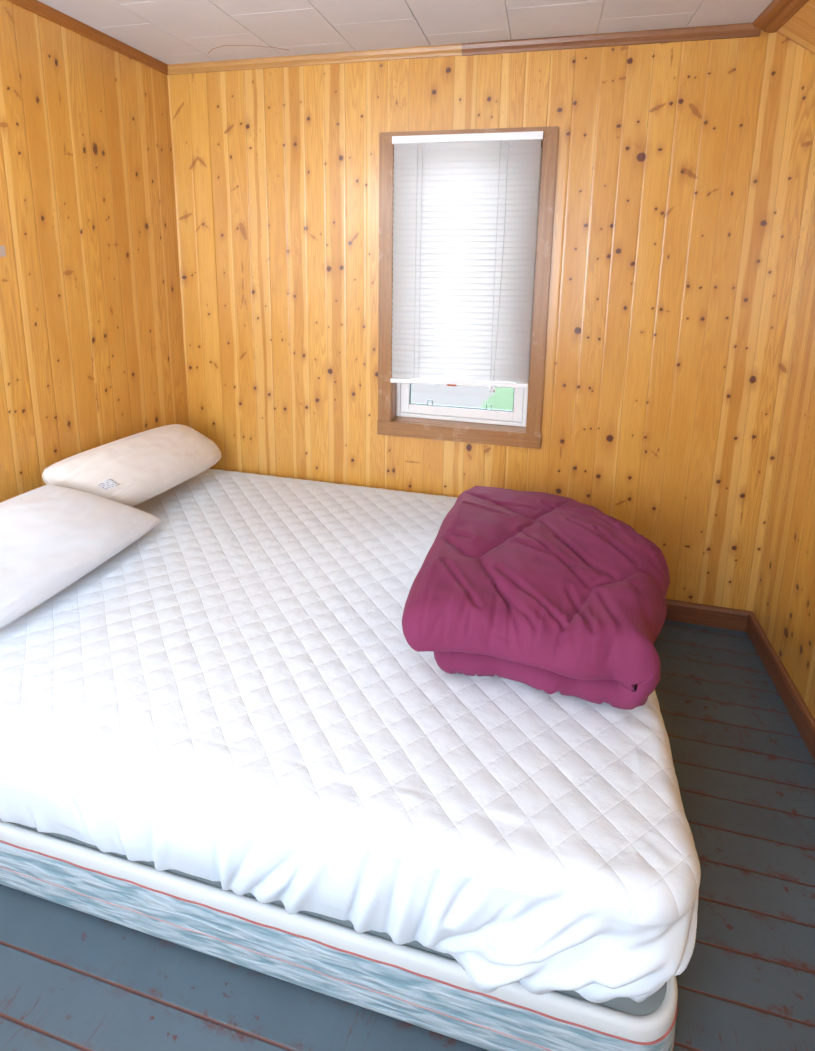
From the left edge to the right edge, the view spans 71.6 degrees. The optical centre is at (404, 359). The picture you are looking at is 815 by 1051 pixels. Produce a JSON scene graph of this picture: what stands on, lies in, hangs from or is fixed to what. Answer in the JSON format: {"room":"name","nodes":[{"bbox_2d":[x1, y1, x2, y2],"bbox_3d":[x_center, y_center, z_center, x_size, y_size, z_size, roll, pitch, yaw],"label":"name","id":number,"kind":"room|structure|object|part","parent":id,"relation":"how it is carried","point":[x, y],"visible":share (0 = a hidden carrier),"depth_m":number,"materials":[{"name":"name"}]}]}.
{"room":"bedroom","nodes":[
{"label":"bedroom","id":0,"kind":"room"},
{"bbox_2d":[0,0,188,502],"bbox_3d":[-1.475,0.095,1.278,0.102,2.330,3.080,3,11,13],"label":"wall","id":1,"kind":"structure","parent":0,"point":[92,355],"depth_m":2.08,"materials":[{"name":"brown wood"}]},
{"bbox_2d":[0,246,5,256],"bbox_3d":[-1.282,-0.337,1.760,0.003,0.034,0.079,3,11,13],"label":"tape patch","id":2,"kind":"object","parent":1,"relation":"attached to","point":[2,248],"visible":1,"depth_m":1.79,"materials":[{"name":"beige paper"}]},
{"bbox_2d":[7,0,167,74],"bbox_3d":[-1.404,-0.995,1.037,0.019,0.036,3.050,3,11,13],"label":"trim","id":3,"kind":"structure","parent":1,"relation":"attached to","point":[37,7],"depth_m":2.05,"materials":[{"name":"brown wood"}]},
{"bbox_2d":[38,0,772,63],"bbox_3d":[-0.314,-0.991,0.764,2.466,0.091,3.250,3,11,13],"label":"ceiling","id":4,"kind":"structure","parent":0,"point":[167,31],"depth_m":1.96,"materials":[{"name":"tile"}]},
{"bbox_2d":[0,620,814,1050],"bbox_3d":[-0.194,1.379,1.187,2.781,0.120,3.250,3,11,13],"label":"floor","id":5,"kind":"structure","parent":0,"point":[71,979],"depth_m":1.24,"materials":[{"name":"grey wood"}]},
{"bbox_2d":[0,819,677,1050],"bbox_3d":[-0.296,1.073,1.938,1.997,0.182,1.514,3,11,13],"label":"box spring","id":6,"kind":"object","parent":5,"relation":"on","point":[413,983],"visible":0.17,"depth_m":1.14,"materials":[{"name":"white fabric"}]},
{"bbox_2d":[0,469,700,1002],"bbox_3d":[-0.281,0.849,1.873,2.028,0.281,1.564,3,11,13],"label":"mattress","id":7,"kind":"object","parent":6,"relation":"on","point":[237,696],"visible":0.74,"depth_m":1.22,"materials":[{"name":"white fabric"}]},
{"bbox_2d":[0,484,161,628],"bbox_3d":[-1.120,0.567,1.656,0.216,0.297,1.008,5,12,19],"label":"pillow","id":8,"kind":"object","parent":7,"relation":"on","point":[52,536],"visible":1,"depth_m":1.69,"materials":[{"name":"white fabric"}]},
{"bbox_2d":[42,424,221,506],"bbox_3d":[-1.034,0.422,2.273,0.225,0.282,0.832,4,12,17],"label":"pillow","id":9,"kind":"object","parent":7,"relation":"on","point":[132,470],"visible":0.86,"depth_m":2.13,"materials":[{"name":"white fabric"}]},
{"bbox_2d":[402,486,669,709],"bbox_3d":[0.429,0.626,1.725,0.710,0.226,0.909,3,11,13],"label":"comforter","id":10,"kind":"object","parent":7,"relation":"on","point":[550,593],"visible":1,"depth_m":1.42,"materials":[{"name":"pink fabric"}]},
{"bbox_2d":[167,30,814,611],"bbox_3d":[0.200,-0.111,2.455,2.683,2.330,0.102,3,11,13],"label":"wall","id":11,"kind":"structure","parent":0,"point":[685,183],"depth_m":2.29,"materials":[{"name":"brown wood"}]},
{"bbox_2d":[166,44,461,74],"bbox_3d":[-0.411,-1.233,2.330,1.322,0.036,0.019,3,11,13],"label":"trim","id":12,"kind":"structure","parent":11,"relation":"attached to","point":[451,49],"depth_m":2.31,"materials":[{"name":"brown wood"}]},
{"bbox_2d":[377,126,558,448],"bbox_3d":[0.247,-0.282,2.398,0.718,1.289,0.124,3,11,13],"label":"window","id":13,"kind":"structure","parent":11,"relation":"in","point":[397,416],"depth_m":2.39,"materials":[{"name":"brown wood"}]},
{"bbox_3d":[-0.081,-0.323,2.422,0.060,1.222,0.018,3,11,13],"label":"casing","id":14,"kind":"part","parent":13,"relation":"part of","materials":[{"name":"brown wood"}]},
{"bbox_3d":[0.227,0.327,2.467,0.718,0.067,0.024,3,11,13],"label":"sill casing","id":15,"kind":"part","parent":13,"relation":"part of","materials":[{"name":"brown wood"}]},
{"bbox_3d":[0.258,-0.294,2.442,0.549,1.123,0.030,3,11,13],"label":"sash","id":16,"kind":"part","parent":13,"relation":"part of","materials":[{"name":"white plastic"}]},
{"bbox_2d":[390,131,542,391],"bbox_3d":[0.230,-0.376,2.300,0.591,1.022,0.038,3,11,13],"label":"blind","id":17,"kind":"object","parent":13,"relation":"attached to","point":[465,206],"visible":1,"depth_m":2.30,"materials":[{"name":"white plastic"}]},
{"bbox_3d":[0.046,-0.387,2.336,0.004,0.963,0.003,3,11,13],"label":"ladder cord","id":18,"kind":"part","parent":17,"relation":"part of","materials":[{"name":"white fabric"}]},
{"bbox_3d":[0.066,-0.385,2.331,0.004,0.963,0.003,3,11,13],"label":"ladder cord","id":19,"kind":"part","parent":17,"relation":"part of","materials":[{"name":"white fabric"}]},
{"bbox_3d":[0.225,0.101,2.399,0.587,0.038,0.024,3,11,13],"label":"rail","id":20,"kind":"part","parent":17,"relation":"part of","materials":[{"name":"white plastic"}]},
{"bbox_3d":[0.363,-0.367,2.260,0.004,0.963,0.003,3,11,13],"label":"ladder cord","id":21,"kind":"part","parent":17,"relation":"part of","materials":[{"name":"white fabric"}]},
{"bbox_3d":[0.383,-0.370,2.252,0.019,0.953,0.005,2,11,7],"label":"pull cord","id":22,"kind":"part","parent":17,"relation":"part of","materials":[{"name":"white fabric"}]},
{"bbox_3d":[0.257,-0.293,2.438,0.586,1.160,0.038,3,11,13],"label":"frame","id":23,"kind":"part","parent":13,"relation":"part of","materials":[{"name":"white plastic"}]},
{"bbox_3d":[0.242,-0.879,2.235,0.705,0.054,0.018,3,11,13],"label":"casing","id":24,"kind":"part","parent":13,"relation":"part of","materials":[{"name":"brown wood"}]},
{"bbox_3d":[0.553,-0.285,2.271,0.058,1.222,0.018,3,11,13],"label":"casing","id":25,"kind":"part","parent":13,"relation":"part of","materials":[{"name":"brown wood"}]},
{"bbox_2d":[462,23,761,55],"bbox_3d":[0.722,-1.162,2.058,1.032,0.038,0.024,3,11,13],"label":"trim","id":26,"kind":"structure","parent":11,"relation":"attached to","point":[742,30],"depth_m":2.04,"materials":[{"name":"brown wood"}]},
{"bbox_2d":[665,599,752,631],"bbox_3d":[0.169,1.002,2.613,2.580,0.086,0.018,3,11,13],"label":"baseboard","id":27,"kind":"structure","parent":11,"relation":"attached to","point":[680,611],"depth_m":2.34,"materials":[{"name":"brown wood"}]},
{"bbox_2d":[753,0,808,32],"bbox_3d":[0.874,-0.860,0.491,0.086,0.030,3.048,3,11,13],"label":"trim","id":28,"kind":"structure","parent":11,"relation":"attached to","point":[777,13],"depth_m":1.81,"materials":[{"name":"brown wood"}]},
{"bbox_2d":[753,189,814,719],"bbox_3d":[1.127,0.323,0.669,0.102,2.186,3.083,3,11,13],"label":"wall","id":29,"kind":"structure","parent":0,"point":[784,601],"depth_m":2.00,"materials":[{"name":"brown wood"}]},
{"bbox_2d":[746,614,814,761],"bbox_3d":[1.049,1.355,0.861,0.018,0.086,3.032,3,11,13],"label":"baseboard","id":30,"kind":"structure","parent":29,"relation":"attached to","point":[799,712],"depth_m":1.96,"materials":[{"name":"brown wood"}]},
{"bbox_2d":[777,0,814,53],"bbox_3d":[1.003,-0.830,0.465,0.269,0.213,3.050,3,11,13],"label":"ceiling","id":31,"kind":"structure","parent":0,"point":[800,28],"depth_m":1.84,"materials":[{"name":"brown wood"}]},
{"label":"outside","id":32,"kind":"structure","parent":0,"visible":0},
{"bbox_2d":[480,381,524,418],"bbox_3d":[15.245,1.245,17.869,25.198,0.200,35.400,3,11,13],"label":"lawn","id":33,"kind":"structure","parent":32,"point":[502,399],"depth_m":16.68,"materials":[{"name":"green plant"}]},
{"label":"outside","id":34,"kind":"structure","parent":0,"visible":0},
{"bbox_2d":[411,378,499,407],"bbox_3d":[-8.428,-0.188,23.526,26.040,0.200,35.400,3,11,13],"label":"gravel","id":35,"kind":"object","parent":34,"point":[464,396],"visible":0.02,"depth_m":17.15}
]}

